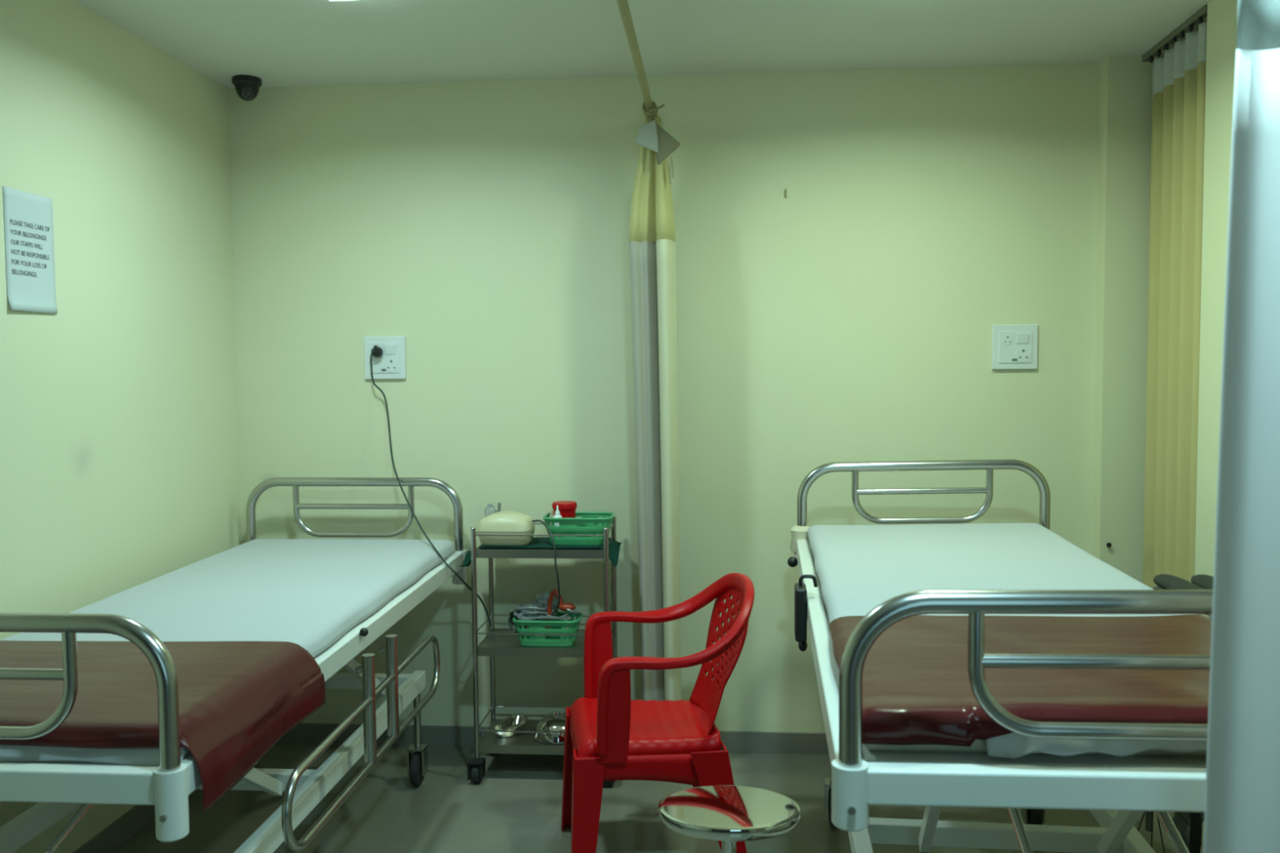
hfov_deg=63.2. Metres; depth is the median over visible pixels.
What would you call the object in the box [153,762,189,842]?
socket
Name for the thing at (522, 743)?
shelf
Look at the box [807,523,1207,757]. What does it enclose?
sheet
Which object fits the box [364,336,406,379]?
board
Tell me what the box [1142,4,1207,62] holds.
track
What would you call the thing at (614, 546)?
cloth
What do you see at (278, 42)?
ceiling
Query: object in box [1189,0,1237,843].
wall
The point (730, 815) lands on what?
stool
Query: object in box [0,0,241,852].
wall
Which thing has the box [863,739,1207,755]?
mattress
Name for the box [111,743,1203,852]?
floor
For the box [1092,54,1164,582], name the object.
wall pier
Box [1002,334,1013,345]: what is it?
socket
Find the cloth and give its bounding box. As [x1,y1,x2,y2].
[459,537,622,566]
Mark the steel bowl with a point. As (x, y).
(555, 721)
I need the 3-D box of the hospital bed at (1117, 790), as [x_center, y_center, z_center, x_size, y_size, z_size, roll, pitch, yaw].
[0.842,0.760,2.589,0.901,1.181,2.173,0,3,7]
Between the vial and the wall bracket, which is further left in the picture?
the vial
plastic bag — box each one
[513,601,542,621]
[532,590,559,616]
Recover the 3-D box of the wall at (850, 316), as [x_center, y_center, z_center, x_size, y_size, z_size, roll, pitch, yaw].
[0.199,-0.032,4.063,3.809,2.610,0.100,0,3,4]
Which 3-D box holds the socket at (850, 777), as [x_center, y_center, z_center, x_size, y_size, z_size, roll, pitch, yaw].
[0.319,0.558,1.578,0.055,0.094,0.055,-1,3,-4]
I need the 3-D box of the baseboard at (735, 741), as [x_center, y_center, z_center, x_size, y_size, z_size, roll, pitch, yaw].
[0.059,1.233,4.088,3.317,0.082,0.012,0,3,4]
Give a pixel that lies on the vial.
(551, 515)
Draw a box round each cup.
[484,502,501,516]
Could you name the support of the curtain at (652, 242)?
hanging from the curtain rod
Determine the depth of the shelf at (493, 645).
3.77 m
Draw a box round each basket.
[512,611,582,646]
[542,511,614,545]
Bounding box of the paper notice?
[2,186,57,314]
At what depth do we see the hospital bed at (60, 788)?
2.54 m
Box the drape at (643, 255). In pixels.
[628,240,664,700]
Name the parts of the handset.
casing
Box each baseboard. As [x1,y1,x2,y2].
[72,804,155,852]
[276,723,829,754]
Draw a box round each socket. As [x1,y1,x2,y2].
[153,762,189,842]
[384,358,398,372]
[831,758,869,831]
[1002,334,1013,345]
[1015,346,1031,361]
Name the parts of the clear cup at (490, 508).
spout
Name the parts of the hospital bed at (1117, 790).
lock knob, deck frame, headboard, lift arm, frame, crank handle, footboard, lift arm, crank handle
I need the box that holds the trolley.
[466,515,617,786]
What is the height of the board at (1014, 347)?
0.168 m
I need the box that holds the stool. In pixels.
[657,785,800,852]
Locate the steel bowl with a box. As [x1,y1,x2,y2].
[531,711,565,743]
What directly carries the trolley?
on the floor
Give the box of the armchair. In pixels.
[560,573,754,852]
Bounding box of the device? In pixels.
[477,510,534,546]
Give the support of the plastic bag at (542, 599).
in the basket at (557, 626)
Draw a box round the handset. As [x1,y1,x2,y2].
[794,574,817,651]
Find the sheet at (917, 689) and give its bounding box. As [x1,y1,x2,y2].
[828,614,1212,746]
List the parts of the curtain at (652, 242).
tie cord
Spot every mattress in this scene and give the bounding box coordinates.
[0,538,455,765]
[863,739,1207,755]
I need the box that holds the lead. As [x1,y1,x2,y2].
[532,520,559,616]
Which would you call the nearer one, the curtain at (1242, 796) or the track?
the curtain at (1242, 796)
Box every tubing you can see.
[507,609,524,635]
[514,606,547,620]
[519,612,569,620]
[544,589,580,614]
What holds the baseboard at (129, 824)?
attached to the wall at (119, 455)
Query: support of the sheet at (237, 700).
on the mattress
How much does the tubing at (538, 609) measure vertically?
0.067 m
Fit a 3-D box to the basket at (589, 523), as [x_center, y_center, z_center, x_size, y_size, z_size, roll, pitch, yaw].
[-0.226,0.378,3.865,0.260,0.102,0.170,0,3,4]
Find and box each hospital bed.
[0,477,466,852]
[787,458,1213,852]
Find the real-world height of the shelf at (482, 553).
0.032 m
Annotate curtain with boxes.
[628,100,681,700]
[1142,22,1207,588]
[1203,0,1279,852]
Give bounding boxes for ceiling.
[75,0,1212,88]
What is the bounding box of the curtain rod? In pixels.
[616,0,661,120]
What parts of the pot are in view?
lid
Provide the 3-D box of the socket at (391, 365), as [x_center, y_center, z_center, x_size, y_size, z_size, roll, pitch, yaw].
[-0.973,-0.241,4.071,0.055,0.055,0.002,0,3,4]
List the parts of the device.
lid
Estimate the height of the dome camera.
0.083 m
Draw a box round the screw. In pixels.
[1106,542,1111,547]
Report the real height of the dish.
0.035 m
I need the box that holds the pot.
[551,501,577,517]
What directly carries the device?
on the cloth
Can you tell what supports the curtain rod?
attached to the wall at (850, 316)
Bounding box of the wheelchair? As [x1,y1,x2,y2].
[1137,573,1213,852]
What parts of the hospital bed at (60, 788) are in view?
crank handle, footboard, frame, lift arm, deck frame, headboard, rail, lock knob, lift arm, post, post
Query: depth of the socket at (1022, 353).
3.89 m
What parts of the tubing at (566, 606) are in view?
bulb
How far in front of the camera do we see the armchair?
3.00 m
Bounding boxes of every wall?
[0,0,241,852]
[227,62,1100,732]
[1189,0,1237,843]
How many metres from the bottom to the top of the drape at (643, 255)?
1.925 m
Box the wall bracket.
[784,189,786,198]
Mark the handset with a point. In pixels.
(800, 589)
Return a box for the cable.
[369,345,492,626]
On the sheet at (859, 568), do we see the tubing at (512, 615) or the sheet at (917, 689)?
the sheet at (917, 689)
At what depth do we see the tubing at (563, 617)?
3.79 m
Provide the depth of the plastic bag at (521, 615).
3.81 m
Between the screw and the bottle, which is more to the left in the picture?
the bottle
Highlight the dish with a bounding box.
[491,713,528,737]
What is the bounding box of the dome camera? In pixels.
[231,75,262,101]
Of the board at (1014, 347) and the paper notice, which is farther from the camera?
the board at (1014, 347)
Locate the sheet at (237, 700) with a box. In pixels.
[0,640,325,813]
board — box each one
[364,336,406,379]
[991,324,1038,369]
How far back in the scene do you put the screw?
3.83 m
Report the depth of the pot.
3.84 m
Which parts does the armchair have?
leg, leg, armrest, seat, armrest, leg, lattice panel, backrest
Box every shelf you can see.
[475,537,612,559]
[477,628,613,657]
[479,719,564,755]
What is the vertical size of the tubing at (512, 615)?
0.100 m
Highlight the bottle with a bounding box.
[552,505,562,537]
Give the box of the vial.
[548,510,553,534]
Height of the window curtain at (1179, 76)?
2.505 m
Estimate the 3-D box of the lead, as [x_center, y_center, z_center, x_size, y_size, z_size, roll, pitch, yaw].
[-0.333,0.522,3.794,0.048,0.362,0.182,-3,4,-33]
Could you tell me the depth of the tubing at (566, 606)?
3.82 m
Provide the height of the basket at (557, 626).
0.097 m
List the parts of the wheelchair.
frame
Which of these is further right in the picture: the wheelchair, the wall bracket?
the wheelchair

